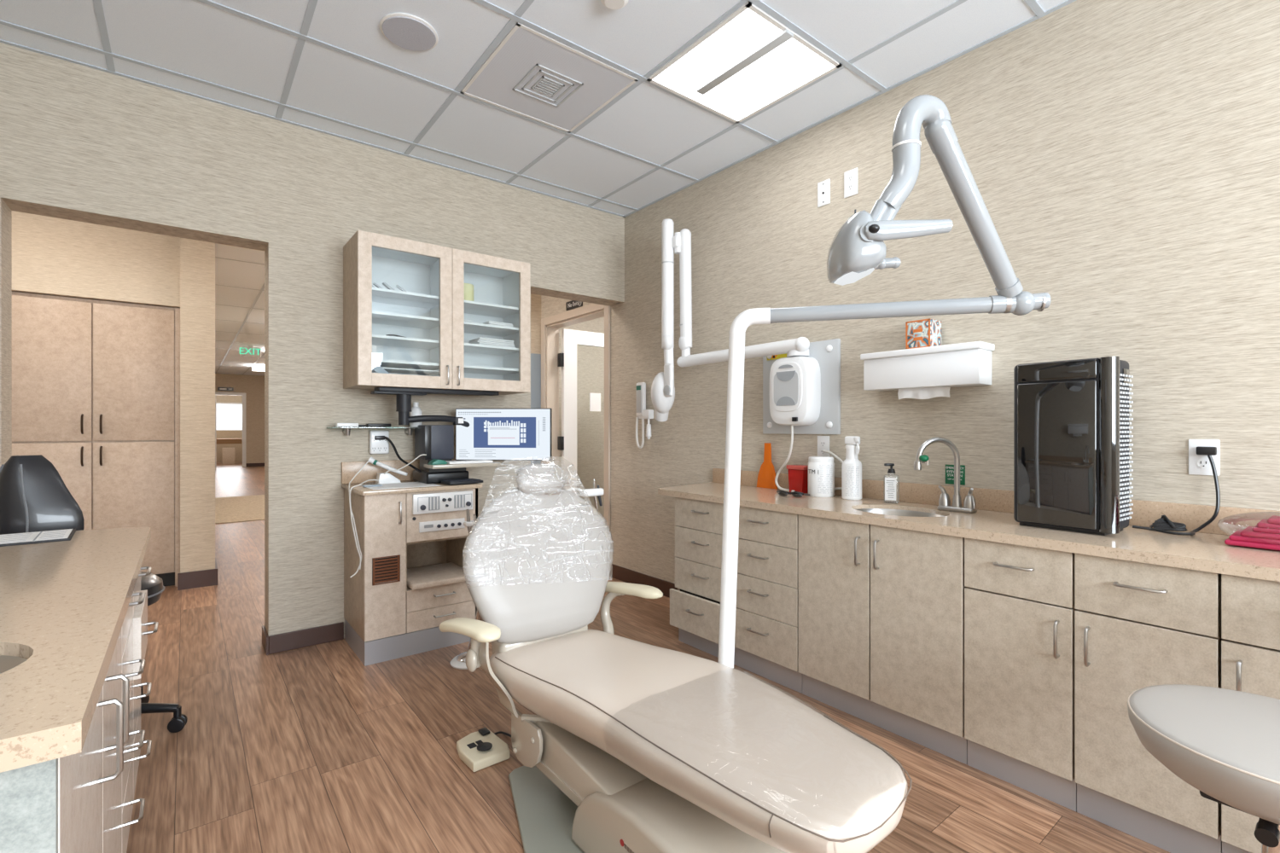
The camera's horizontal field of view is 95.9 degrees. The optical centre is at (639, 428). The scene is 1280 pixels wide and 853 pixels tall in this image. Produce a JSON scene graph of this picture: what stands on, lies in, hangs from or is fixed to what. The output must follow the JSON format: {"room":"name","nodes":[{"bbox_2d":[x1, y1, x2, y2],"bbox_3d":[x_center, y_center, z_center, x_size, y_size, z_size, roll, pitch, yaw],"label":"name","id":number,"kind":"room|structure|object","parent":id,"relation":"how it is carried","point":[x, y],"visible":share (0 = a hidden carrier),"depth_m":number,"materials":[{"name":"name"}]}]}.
{"room":"dental clinic","nodes":[
{"label":"dental clinic","id":0,"kind":"room"},
{"bbox_2d":[11,210,180,308],"bbox_3d":[-4.363,-0.211,3.503,2.467,2.648,0.540,0,0,-38],"label":"wall","id":1,"kind":"structure","parent":0,"point":[51,256],"depth_m":3.78,"materials":[{"name":"paint"}]},
{"bbox_2d":[180,238,215,573],"bbox_3d":[-7.731,-0.211,9.944,0.196,2.648,15.010,0,0,-38],"label":"wall pillar","id":2,"kind":"structure","parent":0,"point":[197,258],"depth_m":4.04,"materials":[{"name":"paint"}]},
{"bbox_2d":[177,463,264,590],"bbox_3d":[-7.705,1.056,10.107,2.021,0.115,15.190,0,0,-30],"label":"baseboard","id":3,"kind":"structure","parent":2,"relation":"attached to","point":[204,578],"depth_m":4.04,"materials":[{"name":"brown plastic"}]},
{"bbox_2d":[216,395,241,462],"bbox_3d":[-12.572,-0.211,17.942,2.600,2.648,3.250,0,0,-38],"label":"wall","id":4,"kind":"structure","parent":0,"point":[220,398],"depth_m":19.10,"materials":[{"name":"paint"}]},
{"bbox_2d":[216,403,241,430],"bbox_3d":[-13.718,-0.387,19.076,1.400,0.900,0.010,0,0,-38],"label":"window","id":5,"kind":"structure","parent":4,"relation":"in","point":[223,423],"depth_m":19.15,"materials":[{"name":"white glass"}]},
{"bbox_2d":[215,373,264,466],"bbox_3d":[-11.566,-0.211,16.570,2.353,2.648,0.150,0,0,-38],"label":"wall","id":6,"kind":"structure","parent":0,"point":[253,386],"depth_m":16.74,"materials":[{"name":"paint"}]},
{"bbox_2d":[215,391,246,466],"bbox_3d":[-11.668,0.048,16.369,0.840,2.130,0.040,0,0,-38],"label":"trim","id":7,"kind":"structure","parent":6,"relation":"attached to","point":[243,394],"depth_m":16.57,"materials":[{"name":"white paint"}]},
{"bbox_2d":[0,42,624,639],"bbox_3d":[-1.483,-0.211,3.235,3.345,2.648,0.180,0,0,-38],"label":"wall","id":8,"kind":"structure","parent":0,"point":[78,142],"depth_m":2.91,"materials":[{"name":"paint"}]},
{"bbox_2d":[261,622,343,655],"bbox_3d":[-1.328,1.068,3.356,1.443,0.090,0.202,0,0,-38],"label":"baseboard","id":9,"kind":"structure","parent":8,"relation":"attached to","point":[316,636],"depth_m":2.93,"materials":[{"name":"brown plastic"}]},
{"bbox_2d":[326,426,418,436],"bbox_3d":[-1.376,0.015,3.107,0.525,0.045,0.156,0,0,-38],"label":"glass shelf","id":10,"kind":"object","parent":8,"relation":"attached to","point":[346,431],"visible":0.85,"depth_m":3.14,"materials":[{"name":"clear glass"}]},
{"bbox_2d":[409,402,422,426],"bbox_3d":[-1.240,-0.075,3.196,0.064,0.135,0.066,0,0,-38],"label":"bottle","id":11,"kind":"object","parent":10,"relation":"on","point":[416,410],"visible":0.77,"depth_m":3.17,"materials":[{"name":"white plastic"}]},
{"bbox_2d":[369,430,389,454],"bbox_3d":[-1.421,0.077,3.146,0.097,0.128,0.035,0,0,-38],"label":"power outlet","id":12,"kind":"object","parent":8,"relation":"attached to","point":[375,446],"visible":1,"depth_m":3.13,"materials":[{"name":"white plastic"}]},
{"bbox_2d":[341,459,419,483],"bbox_3d":[-1.343,0.235,3.218,0.579,0.115,0.019,0,0,-38],"label":"backsplash","id":13,"kind":"structure","parent":8,"relation":"attached to","point":[349,469],"depth_m":3.12,"materials":[{"name":"beige stone"}]},
{"bbox_2d":[343,230,530,395],"bbox_3d":[-1.093,-0.583,3.191,0.920,0.748,0.369,0,0,-38],"label":"upper cabinet","id":14,"kind":"object","parent":8,"relation":"attached to","point":[432,312],"depth_m":3.15,"materials":[{"name":"laminate"}]},
{"bbox_2d":[372,367,439,376],"bbox_3d":[-1.263,-0.277,3.064,0.380,0.094,0.220,0,0,-38],"label":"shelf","id":15,"kind":"object","parent":14,"relation":"in","point":[435,372],"visible":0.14,"depth_m":3.06,"materials":[{"name":"white metal"}]},
{"bbox_2d":[372,286,439,308],"bbox_3d":[-1.286,-0.693,3.072,0.429,0.013,0.290,0,0,-38],"label":"shelf","id":16,"kind":"object","parent":14,"relation":"attached to","point":[381,297],"depth_m":3.09,"materials":[{"name":"white plastic"}]},
{"bbox_2d":[372,310,439,329],"bbox_3d":[-1.286,-0.576,3.072,0.429,0.013,0.290,0,0,-38],"label":"shelf","id":17,"kind":"object","parent":14,"relation":"attached to","point":[380,319],"depth_m":3.09,"materials":[{"name":"white plastic"}]},
{"bbox_2d":[372,334,439,349],"bbox_3d":[-1.286,-0.459,3.072,0.429,0.013,0.290,0,0,-38],"label":"shelf","id":18,"kind":"object","parent":14,"relation":"attached to","point":[382,342],"depth_m":3.08,"materials":[{"name":"white plastic"}]},
{"bbox_2d":[372,359,439,370],"bbox_3d":[-1.286,-0.338,3.072,0.429,0.013,0.290,0,0,-38],"label":"shelf","id":19,"kind":"object","parent":14,"relation":"attached to","point":[382,363],"depth_m":3.03,"materials":[{"name":"white plastic"}]},
{"bbox_2d":[370,386,552,460],"bbox_3d":[-0.974,-0.013,3.194,0.934,0.392,0.276,0,0,-24],"label":"monitor","id":20,"kind":"object","parent":14,"relation":"attached to","point":[492,434],"visible":0.97,"depth_m":3.26,"materials":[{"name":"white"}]},
{"bbox_2d":[464,283,473,301],"bbox_3d":[-0.988,-0.753,3.256,0.100,0.108,0.100,0,0,-38],"label":"paper roll","id":21,"kind":"object","parent":14,"relation":"on","point":[468,288],"visible":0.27,"depth_m":3.22,"materials":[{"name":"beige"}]},
{"bbox_2d":[464,300,518,318],"bbox_3d":[-0.932,-0.693,3.350,0.429,0.013,0.290,0,0,-38],"label":"shelf","id":22,"kind":"object","parent":14,"relation":"attached to","point":[472,309],"depth_m":3.38,"materials":[{"name":"white plastic"}]},
{"bbox_2d":[464,321,518,337],"bbox_3d":[-0.932,-0.576,3.350,0.429,0.013,0.290,0,0,-38],"label":"shelf","id":23,"kind":"object","parent":14,"relation":"attached to","point":[471,329],"depth_m":3.36,"materials":[{"name":"white plastic"}]},
{"bbox_2d":[464,343,518,355],"bbox_3d":[-0.932,-0.459,3.350,0.429,0.013,0.290,0,0,-38],"label":"shelf","id":24,"kind":"object","parent":14,"relation":"attached to","point":[469,349],"depth_m":3.38,"materials":[{"name":"white plastic"}]},
{"bbox_2d":[464,365,518,375],"bbox_3d":[-0.932,-0.338,3.350,0.429,0.013,0.290,0,0,-38],"label":"shelf","id":25,"kind":"object","parent":14,"relation":"attached to","point":[468,369],"depth_m":3.37,"materials":[{"name":"white plastic"}]},
{"bbox_2d":[468,337,515,348],"bbox_3d":[-0.863,-0.487,3.356,0.229,0.044,0.156,0,0,-38],"label":"stack","id":26,"kind":"object","parent":14,"relation":"on","point":[480,340],"visible":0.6,"depth_m":3.29,"materials":[{"name":"white paper"}]},
{"bbox_2d":[0,0,1067,376],"bbox_3d":[-5.746,-1.575,9.093,8.200,0.080,26.600,0,0,-38],"label":"ceiling","id":27,"kind":"structure","parent":0,"point":[194,38],"depth_m":2.45,"materials":[{"name":"white tile"}]},
{"bbox_2d":[239,345,261,357],"bbox_3d":[-7.230,-1.431,10.722,0.335,0.208,0.046,0,0,-38],"label":"exit sign","id":28,"kind":"object","parent":27,"relation":"hanging from","point":[249,351],"visible":1,"depth_m":10.71,"materials":[{"name":"white paint"}]},
{"bbox_2d":[379,12,438,51],"bbox_3d":[-0.893,-1.528,2.236,0.212,0.012,0.212,0,0,-38],"label":"ceiling speaker","id":29,"kind":"object","parent":27,"relation":"attached to","point":[405,31],"visible":1,"depth_m":2.22,"materials":[{"name":"white paint"}]},
{"bbox_2d":[460,22,638,133],"bbox_3d":[-0.412,-1.530,2.585,0.578,0.008,0.577,0,0,-38],"label":"ceiling vent","id":30,"kind":"object","parent":27,"relation":"in","point":[532,74],"visible":1,"depth_m":2.54,"materials":[{"name":"white metal"}]},
{"bbox_2d":[600,0,628,9],"bbox_3d":[-0.090,-1.520,2.041,0.104,0.030,0.104,0,0,-38],"label":"smoke detector","id":31,"kind":"object","parent":27,"relation":"attached to","point":[613,4],"visible":1,"depth_m":2.05,"materials":[{"name":"white paint"}]},
{"bbox_2d":[645,0,841,123],"bbox_3d":[0.439,-1.524,2.482,0.585,0.022,0.585,0,0,-38],"label":"recessed light","id":32,"kind":"object","parent":27,"relation":"in","point":[750,61],"visible":1,"depth_m":2.44,"materials":[{"name":"white paint"}]},
{"bbox_2d":[530,293,541,354],"bbox_3d":[-5.740,-0.211,11.209,0.425,2.648,15.480,0,0,-38],"label":"wall","id":33,"kind":"structure","parent":0,"point":[535,299],"depth_m":5.14,"materials":[{"name":"paint"}]},
{"bbox_2d":[215,256,264,375],"bbox_3d":[-6.763,-1.533,10.519,2.037,0.004,15.300,0,0,-38],"label":"trim","id":34,"kind":"structure","parent":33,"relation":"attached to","point":[263,286],"depth_m":8.33,"materials":[{"name":"grey paint"}]},
{"bbox_2d":[530,353,541,464],"bbox_3d":[-1.000,0.226,5.080,0.305,1.775,0.015,0,0,-38],"label":"trim","id":35,"kind":"structure","parent":33,"relation":"attached to","point":[535,358],"depth_m":5.13,"materials":[{"name":"grey laminate"}]},
{"bbox_2d":[558,316,604,517],"bbox_3d":[0.262,-0.211,5.433,1.875,2.648,2.620,0,0,-38],"label":"wall","id":36,"kind":"structure","parent":0,"point":[590,359],"depth_m":6.31,"materials":[{"name":"paint"}]},
{"bbox_2d":[589,392,600,411],"bbox_3d":[-0.415,-0.242,5.367,0.120,0.170,0.006,0,0,-38],"label":"paper notice","id":37,"kind":"object","parent":36,"relation":"attached to","point":[595,398],"visible":1,"depth_m":5.36,"materials":[{"name":"white paper"}]},
{"bbox_2d":[126,461,1170,852],"bbox_3d":[-5.746,1.163,9.093,8.200,0.100,26.600,0,0,-38],"label":"floor","id":38,"kind":"structure","parent":0,"point":[311,749],"depth_m":1.94,"materials":[{"name":"brown wood"}]},
{"bbox_2d":[0,627,128,852],"bbox_3d":[-1.124,0.736,0.783,0.636,0.755,0.820,0,0,-38],"label":"base cabinet","id":39,"kind":"object","parent":38,"relation":"on","point":[71,804],"visible":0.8,"depth_m":0.77,"materials":[{"name":"grey laminate"}]},
{"bbox_2d":[0,526,151,773],"bbox_3d":[-1.378,0.299,1.099,0.627,0.119,1.660,0,0,-38],"label":"countertop","id":40,"kind":"structure","parent":39,"relation":"on","point":[64,605],"depth_m":0.93,"materials":[{"name":"beige stone"}]},
{"bbox_2d":[0,655,27,674],"bbox_3d":[-1.054,0.416,0.685,0.463,0.142,0.329,0,0,-38],"label":"sink","id":41,"kind":"object","parent":40,"relation":"in","point":[7,663],"visible":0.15,"depth_m":0.87,"materials":[{"name":"silver metal"}]},
{"bbox_2d":[0,529,75,546],"bbox_3d":[-1.876,0.321,1.612,0.422,0.008,0.210,0,0,-41],"label":"chart","id":42,"kind":"object","parent":40,"relation":"on","point":[58,535],"visible":1,"depth_m":1.67,"materials":[{"name":"white paper"}]},
{"bbox_2d":[0,530,65,542],"bbox_3d":[-1.856,0.317,1.630,0.335,0.001,0.196,0,0,-41],"label":"print","id":43,"kind":"object","parent":42,"relation":"on","point":[48,536],"depth_m":1.69,"materials":[{"name":"grey"}]},
{"bbox_2d":[0,454,187,733],"bbox_3d":[-1.977,0.603,2.061,0.618,1.020,0.629,0,0,-5],"label":"office chair","id":44,"kind":"object","parent":38,"relation":"on","point":[34,497],"visible":0.3,"depth_m":1.97,"materials":[{"name":"black leather"}]},
{"bbox_2d":[11,291,180,587],"bbox_3d":[-4.282,0.133,3.480,2.366,1.960,0.436,0,0,-38],"label":"closet","id":45,"kind":"object","parent":38,"relation":"on","point":[96,384],"visible":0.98,"depth_m":3.84,"materials":[{"name":"laminate"}]},
{"bbox_2d":[122,593,145,852],"bbox_3d":[-1.486,0.736,1.244,0.636,0.755,0.348,0,0,-38],"label":"base cabinet","id":46,"kind":"object","parent":38,"relation":"on","point":[127,626],"visible":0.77,"depth_m":1.43,"materials":[{"name":"grey laminate"}]},
{"bbox_2d":[133,566,158,800],"bbox_3d":[-1.696,0.736,1.524,0.652,0.755,0.348,0,0,-38],"label":"base cabinet","id":47,"kind":"object","parent":38,"relation":"on","point":[140,612],"visible":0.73,"depth_m":1.66,"materials":[{"name":"grey laminate"}]},
{"bbox_2d":[221,448,234,464],"bbox_3d":[-12.868,0.863,18.059,0.320,0.500,0.300,0,0,-38],"label":"storage box","id":48,"kind":"object","parent":38,"relation":"on","point":[228,454],"visible":1,"depth_m":17.93,"materials":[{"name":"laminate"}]},
{"bbox_2d":[216,438,241,444],"bbox_3d":[-13.048,0.723,18.426,1.150,0.780,0.700,0,0,-38],"label":"office desk","id":49,"kind":"object","parent":38,"relation":"on","point":[219,441],"visible":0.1,"depth_m":18.10,"materials":[{"name":"brown wood"}]},
{"bbox_2d":[215,494,264,523],"bbox_3d":[-5.163,1.109,8.489,2.010,0.008,3.070,0,0,-38],"label":"carpet runner","id":50,"kind":"object","parent":38,"relation":"on","point":[229,509],"visible":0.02,"depth_m":7.92,"materials":[{"name":"beige carpet"}]},
{"bbox_2d":[343,488,478,666],"bbox_3d":[-1.198,0.713,3.037,0.555,0.800,0.480,0,0,-38],"label":"base cabinet","id":51,"kind":"object","parent":38,"relation":"on","point":[410,580],"visible":0.97,"depth_m":2.85,"materials":[{"name":"laminate"}]},
{"bbox_2d":[372,554,400,585],"bbox_3d":[-1.211,0.677,2.758,0.124,0.128,0.006,0,0,-38],"label":"vent grille","id":52,"kind":"object","parent":51,"relation":"attached to","point":[386,568],"depth_m":2.76,"materials":[{"name":"brown"}]},
{"bbox_2d":[341,459,482,495],"bbox_3d":[-1.201,0.245,3.038,0.579,0.135,0.476,0,0,-38],"label":"countertop","id":53,"kind":"structure","parent":51,"relation":"on","point":[349,469],"depth_m":3.06,"materials":[{"name":"beige stone"}]},
{"bbox_2d":[348,457,407,577],"bbox_3d":[-1.375,0.423,2.920,0.201,0.544,0.460,0,0,10],"label":"dental handpiece","id":54,"kind":"object","parent":53,"relation":"on","point":[381,478],"visible":0.98,"depth_m":3.04,"materials":[{"name":"white plastic"}]},
{"bbox_2d":[360,482,439,489],"bbox_3d":[-1.227,0.292,2.953,0.320,0.002,0.280,0,0,-38],"label":"paper liner","id":55,"kind":"object","parent":53,"relation":"on","point":[408,485],"visible":0.71,"depth_m":2.92,"materials":[{"name":"white paper"}]},
{"bbox_2d":[413,424,468,483],"bbox_3d":[-1.097,0.138,3.176,0.230,0.310,0.250,0,0,-38],"label":"desktop computer","id":56,"kind":"object","parent":53,"relation":"on","point":[434,441],"visible":0.83,"depth_m":3.11,"materials":[{"name":"black plastic"}]},
{"bbox_2d":[374,436,421,472],"bbox_3d":[-1.282,0.150,3.123,0.294,0.218,0.046,0,0,3],"label":"cord","id":57,"kind":"object","parent":56,"relation":"attached to","point":[376,438],"visible":0.87,"depth_m":3.12,"materials":[{"name":"black plastic"}]},
{"bbox_2d":[424,461,500,472],"bbox_3d":[-0.953,0.209,3.111,0.375,0.043,0.150,0,0,-38],"label":"tray","id":58,"kind":"object","parent":56,"relation":"on","point":[445,468],"visible":0.89,"depth_m":3.06,"materials":[{"name":"beige plastic"}]},
{"bbox_2d":[446,459,492,464],"bbox_3d":[-0.929,0.182,3.124,0.240,0.012,0.100,0,0,-38],"label":"pack","id":59,"kind":"object","parent":58,"relation":"on","point":[470,461],"visible":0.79,"depth_m":3.10,"materials":[{"name":"white"}]},
{"bbox_2d":[440,478,482,485],"bbox_3d":[-0.936,0.280,3.040,0.185,0.018,0.115,0,0,-44],"label":"keyboard","id":60,"kind":"object","parent":53,"relation":"on","point":[462,481],"visible":1,"depth_m":3.00,"materials":[{"name":"black plastic"}]},
{"bbox_2d":[407,562,465,590],"bbox_3d":[-1.089,0.776,3.049,0.325,0.030,0.360,0,0,-38],"label":"shelf","id":61,"kind":"object","parent":51,"relation":"attached to","point":[450,574],"depth_m":2.97,"materials":[{"name":"laminate"}]},
{"bbox_2d":[456,727,511,772],"bbox_3d":[-0.515,1.090,1.987,0.203,0.046,0.203,0,0,-38],"label":"foot pedal","id":62,"kind":"object","parent":38,"relation":"on","point":[481,749],"visible":0.84,"depth_m":1.94,"materials":[{"name":"beige plastic"}]},
{"bbox_2d":[450,479,603,669],"bbox_3d":[-0.542,0.678,2.667,0.720,0.870,0.298,0,0,4],"label":"stand","id":63,"kind":"object","parent":38,"relation":"on","point":[458,662],"visible":0.4,"depth_m":2.71,"materials":[{"name":"white plastic"}]},
{"bbox_2d":[439,456,911,852],"bbox_3d":[-0.009,0.608,1.595,0.701,1.010,1.355,0,0,-38],"label":"dental chair","id":64,"kind":"object","parent":38,"relation":"on","point":[630,746],"visible":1,"depth_m":1.52,"materials":[{"name":"beige leather"}]},
{"bbox_2d":[489,629,907,852],"bbox_3d":[0.066,0.782,1.576,0.532,0.179,1.233,0,0,-38],"label":"seat cushion","id":65,"kind":"object","parent":64,"relation":"on","point":[738,747],"depth_m":1.35,"materials":[{"name":"beige leather"}]},
{"bbox_2d":[717,94,1051,669],"bbox_3d":[0.603,0.145,1.542,0.992,1.936,0.438,0,0,15],"label":"light","id":66,"kind":"object","parent":64,"relation":"attached to","point":[858,248],"visible":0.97,"depth_m":1.54,"materials":[{"name":"white plastic"}]},
{"bbox_2d":[669,497,723,657],"bbox_3d":[0.469,0.735,2.993,0.567,0.756,0.383,0,0,-38],"label":"base cabinet","id":67,"kind":"object","parent":38,"relation":"on","point":[695,608],"visible":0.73,"depth_m":2.86,"materials":[{"name":"laminate"}]},
{"bbox_2d":[733,506,802,693],"bbox_3d":[0.722,0.735,2.700,0.532,0.756,0.385,0,0,-38],"label":"base cabinet","id":68,"kind":"object","parent":38,"relation":"on","point":[766,635],"visible":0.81,"depth_m":2.52,"materials":[{"name":"laminate"}]},
{"bbox_2d":[798,514,967,764],"bbox_3d":[1.042,0.735,2.292,0.532,0.756,0.649,0,0,-38],"label":"base cabinet","id":69,"kind":"object","parent":38,"relation":"on","point":[881,608],"visible":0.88,"depth_m":2.10,"materials":[{"name":"laminate"}]},
{"bbox_2d":[964,537,1076,811],"bbox_3d":[1.335,0.735,1.919,0.532,0.756,0.296,0,0,-38],"label":"base cabinet","id":70,"kind":"object","parent":38,"relation":"on","point":[1019,601],"visible":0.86,"depth_m":1.76,"materials":[{"name":"laminate"}]},
{"bbox_2d":[1074,553,1221,852],"bbox_3d":[1.520,0.735,1.685,0.532,0.756,0.296,0,0,-38],"label":"base cabinet","id":71,"kind":"object","parent":38,"relation":"on","point":[1137,625],"visible":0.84,"depth_m":1.55,"materials":[{"name":"laminate"}]},
{"bbox_2d":[1127,684,1279,852],"bbox_3d":[1.186,0.723,1.073,0.577,0.780,0.552,0,0,-38],"label":"stool","id":72,"kind":"object","parent":38,"relation":"on","point":[1224,744],"visible":1,"depth_m":1.05,"materials":[{"name":"beige leather"}]},
{"bbox_2d":[1221,574,1279,852],"bbox_3d":[1.716,0.735,1.435,0.532,0.756,0.336,0,0,-38],"label":"base cabinet","id":73,"kind":"object","parent":38,"relation":"on","point":[1250,608],"visible":0.58,"depth_m":1.38,"materials":[{"name":"laminate"}]},
{"bbox_3d":[2.079,0.735,0.997,0.502,0.756,0.798,0,0,-38],"label":"base cabinet","id":74,"kind":"object","parent":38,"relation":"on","visible":0},
{"bbox_2d":[657,468,1279,581],"bbox_3d":[1.279,0.297,2.004,0.518,0.115,3.370,0,0,-38],"label":"countertop","id":75,"kind":"structure","parent":74,"relation":"on","point":[1207,550],"depth_m":1.89,"materials":[{"name":"beige stone"}]},
{"bbox_2d":[756,442,777,489],"bbox_3d":[0.687,0.203,3.128,0.005,0.245,0.140,0,0,-38],"label":"shield","id":76,"kind":"object","parent":75,"relation":"on","point":[766,476],"visible":0.91,"depth_m":3.12,"materials":[{"name":"orange plastic"}]},
{"bbox_2d":[786,465,808,494],"bbox_3d":[0.807,0.256,2.917,0.083,0.138,0.106,0,0,-38],"label":"sharps container","id":77,"kind":"object","parent":75,"relation":"on","point":[798,474],"visible":0.73,"depth_m":2.88,"materials":[{"name":"red plastic"}]},
{"bbox_2d":[808,456,834,497],"bbox_3d":[0.870,0.231,2.775,0.127,0.188,0.124,0,0,-38],"label":"tub","id":78,"kind":"object","parent":75,"relation":"on","point":[821,469],"visible":1,"depth_m":2.72,"materials":[{"name":"white plastic"}]},
{"bbox_2d":[841,436,861,500],"bbox_3d":[0.971,0.181,2.648,0.088,0.288,0.088,0,0,35],"label":"spray bottle","id":79,"kind":"object","parent":75,"relation":"on","point":[852,466],"visible":1,"depth_m":2.62,"materials":[{"name":"white plastic"}]},
{"bbox_2d":[883,463,899,503],"bbox_3d":[1.095,0.239,2.516,0.060,0.172,0.062,0,0,27],"label":"soap bottle","id":80,"kind":"object","parent":75,"relation":"on","point":[889,484],"visible":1,"depth_m":2.50,"materials":[{"name":"white plastic"}]},
{"bbox_2d":[855,508,942,517],"bbox_3d":[1.022,0.412,2.285,0.289,0.142,0.369,0,0,-38],"label":"sink","id":81,"kind":"object","parent":75,"relation":"in","point":[882,511],"visible":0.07,"depth_m":2.42,"materials":[{"name":"silver metal"}]},
{"bbox_2d":[913,436,977,513],"bbox_3d":[1.186,0.180,2.237,0.209,0.290,0.143,0,0,-22],"label":"faucet","id":82,"kind":"object","parent":75,"relation":"on","point":[969,504],"visible":1,"depth_m":2.25,"materials":[{"name":"silver metal"}]},
{"bbox_2d":[1013,356,1133,535],"bbox_3d":[1.404,0.055,1.881,0.214,0.540,0.282,0,0,-38],"label":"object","id":83,"kind":"object","parent":75,"relation":"on","point":[1071,417],"visible":1,"depth_m":1.80,"materials":[{"name":"black plastic"}]},
{"bbox_2d":[1119,373,1133,521],"bbox_3d":[1.510,0.059,1.799,0.122,0.452,0.005,0,0,-34],"label":"grille","id":84,"kind":"object","parent":83,"relation":"attached to","point":[1124,378],"depth_m":1.80,"materials":[{"name":"grey metal"}]},
{"bbox_2d":[1132,446,1220,535],"bbox_3d":[1.665,0.190,1.779,0.217,0.266,0.094,0,0,10],"label":"power cord","id":85,"kind":"object","parent":75,"relation":"on","point":[1163,525],"visible":1,"depth_m":1.77,"materials":[{"name":"black plastic"}]},
{"bbox_2d":[1217,512,1279,550],"bbox_3d":[1.761,0.275,1.530,0.230,0.100,0.330,0,0,-38],"label":"bag","id":86,"kind":"object","parent":75,"relation":"on","point":[1265,534],"visible":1,"depth_m":1.57,"materials":[{"name":"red plastic"}]},
{"bbox_2d":[541,0,1279,583],"bbox_3d":[1.362,-0.211,2.418,0.120,2.648,7.120,0,0,-38],"label":"wall","id":87,"kind":"structure","parent":0,"point":[1122,157],"depth_m":2.17,"materials":[{"name":"paint"}]},
{"bbox_2d":[0,0,1076,217],"bbox_3d":[0.553,-1.533,0.988,3.529,0.004,5.870,0,0,-38],"label":"ceiling grid","id":88,"kind":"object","parent":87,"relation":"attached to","point":[1035,7],"depth_m":2.48,"materials":[{"name":"grey paint"}]},
{"bbox_2d":[541,303,610,530],"bbox_3d":[-0.506,0.070,4.781,0.138,2.085,1.055,0,0,-38],"label":"trim","id":89,"kind":"structure","parent":87,"relation":"attached to","point":[549,334],"depth_m":4.89,"materials":[{"name":"beige paint"}]},
{"bbox_2d":[558,328,604,494],"bbox_3d":[-0.356,0.108,5.413,0.920,1.990,0.058,0,0,-38],"label":"door frame","id":90,"kind":"structure","parent":87,"relation":"in","point":[570,338],"depth_m":5.19,"materials":[{"name":"white paint"}]},
{"bbox_2d":[610,564,677,598],"bbox_3d":[0.096,1.063,3.923,0.012,0.100,1.050,0,0,-38],"label":"baseboard","id":91,"kind":"structure","parent":87,"relation":"attached to","point":[620,573],"depth_m":4.03,"materials":[{"name":"brown plastic"}]},
{"bbox_2d":[635,382,653,448],"bbox_3d":[0.032,-0.088,3.963,0.064,0.459,0.160,0,0,-38],"label":"remote","id":92,"kind":"object","parent":87,"relation":"attached to","point":[642,414],"visible":1,"depth_m":3.95,"materials":[{"name":"white plastic"}]},
{"bbox_2d":[651,218,840,434],"bbox_3d":[0.527,-0.616,3.204,1.193,1.292,0.186,0,0,44],"label":"dental x-ray machine","id":93,"kind":"object","parent":87,"relation":"attached to","point":[801,390],"visible":1,"depth_m":2.99,"materials":[{"name":"grey plastic"}]},
{"bbox_2d":[774,425,794,492],"bbox_3d":[0.750,0.154,2.972,0.030,0.342,0.160,0,0,-21],"label":"cable","id":94,"kind":"object","parent":93,"relation":"hanging from","point":[792,427],"visible":0.94,"depth_m":2.96,"materials":[{"name":"white plastic"}]},
{"bbox_2d":[817,436,829,456],"bbox_3d":[0.915,0.098,2.884,0.008,0.120,0.070,0,0,-38],"label":"wall outlet","id":95,"kind":"object","parent":87,"relation":"attached to","point":[823,441],"visible":0.9,"depth_m":2.88,"materials":[{"name":"white plastic"}]},
{"bbox_2d":[817,179,830,207],"bbox_3d":[0.916,-1.173,2.882,0.009,0.124,0.070,0,0,-38],"label":"cable jack plate","id":96,"kind":"object","parent":87,"relation":"attached to","point":[823,188],"visible":1,"depth_m":2.88,"materials":[{"name":"white plastic"}]},
{"bbox_2d":[843,167,857,197],"bbox_3d":[1.009,-1.174,2.764,0.008,0.126,0.072,0,0,-38],"label":"wall outlet","id":97,"kind":"object","parent":87,"relation":"attached to","point":[850,177],"visible":1,"depth_m":2.76,"materials":[{"name":"white plastic"}]},
{"bbox_2d":[860,341,994,399],"bbox_3d":[1.191,-0.227,2.430,0.133,0.211,0.500,0,0,-38],"label":"paper towel dispenser","id":98,"kind":"object","parent":87,"relation":"attached to","point":[930,372],"visible":1,"depth_m":2.36,"materials":[{"name":"white plastic"}]},
{"bbox_2d":[905,318,941,349],"bbox_3d":[1.194,-0.391,2.433,0.101,0.117,0.102,0,0,-38],"label":"tissue box","id":99,"kind":"object","parent":98,"relation":"on","point":[925,333],"visible":0.94,"depth_m":2.40,"materials":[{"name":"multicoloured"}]},
{"bbox_2d":[897,386,950,399],"bbox_3d":[1.183,-0.146,2.415,0.023,0.051,0.215,0,0,-38],"label":"paper towel","id":100,"kind":"object","parent":98,"relation":"hanging from","point":[927,392],"depth_m":2.41,"materials":[{"name":"white paper"}]},
{"bbox_2d":[945,465,965,485],"bbox_3d":[1.304,0.193,2.392,0.004,0.081,0.078,0,0,-38],"label":"sign","id":101,"kind":"object","parent":87,"relation":"attached to","point":[949,468],"visible":0.62,"depth_m":2.40,"materials":[{"name":"green plastic"}]},
{"bbox_2d":[712,468,1279,535],"bbox_3d":[1.480,0.282,2.152,0.020,0.085,3.355,0,0,-38],"label":"backsplash","id":102,"kind":"structure","parent":87,"relation":"attached to","point":[1145,513],"depth_m":2.24,"materials":[{"name":"beige stone"}]},
{"bbox_2d":[1188,439,1219,476],"bbox_3d":[1.762,0.091,1.806,0.008,0.112,0.070,0,0,-38],"label":"wall outlet","id":103,"kind":"object","parent":87,"relation":"attached to","point":[1198,464],"visible":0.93,"depth_m":1.81,"materials":[{"name":"white plastic"}]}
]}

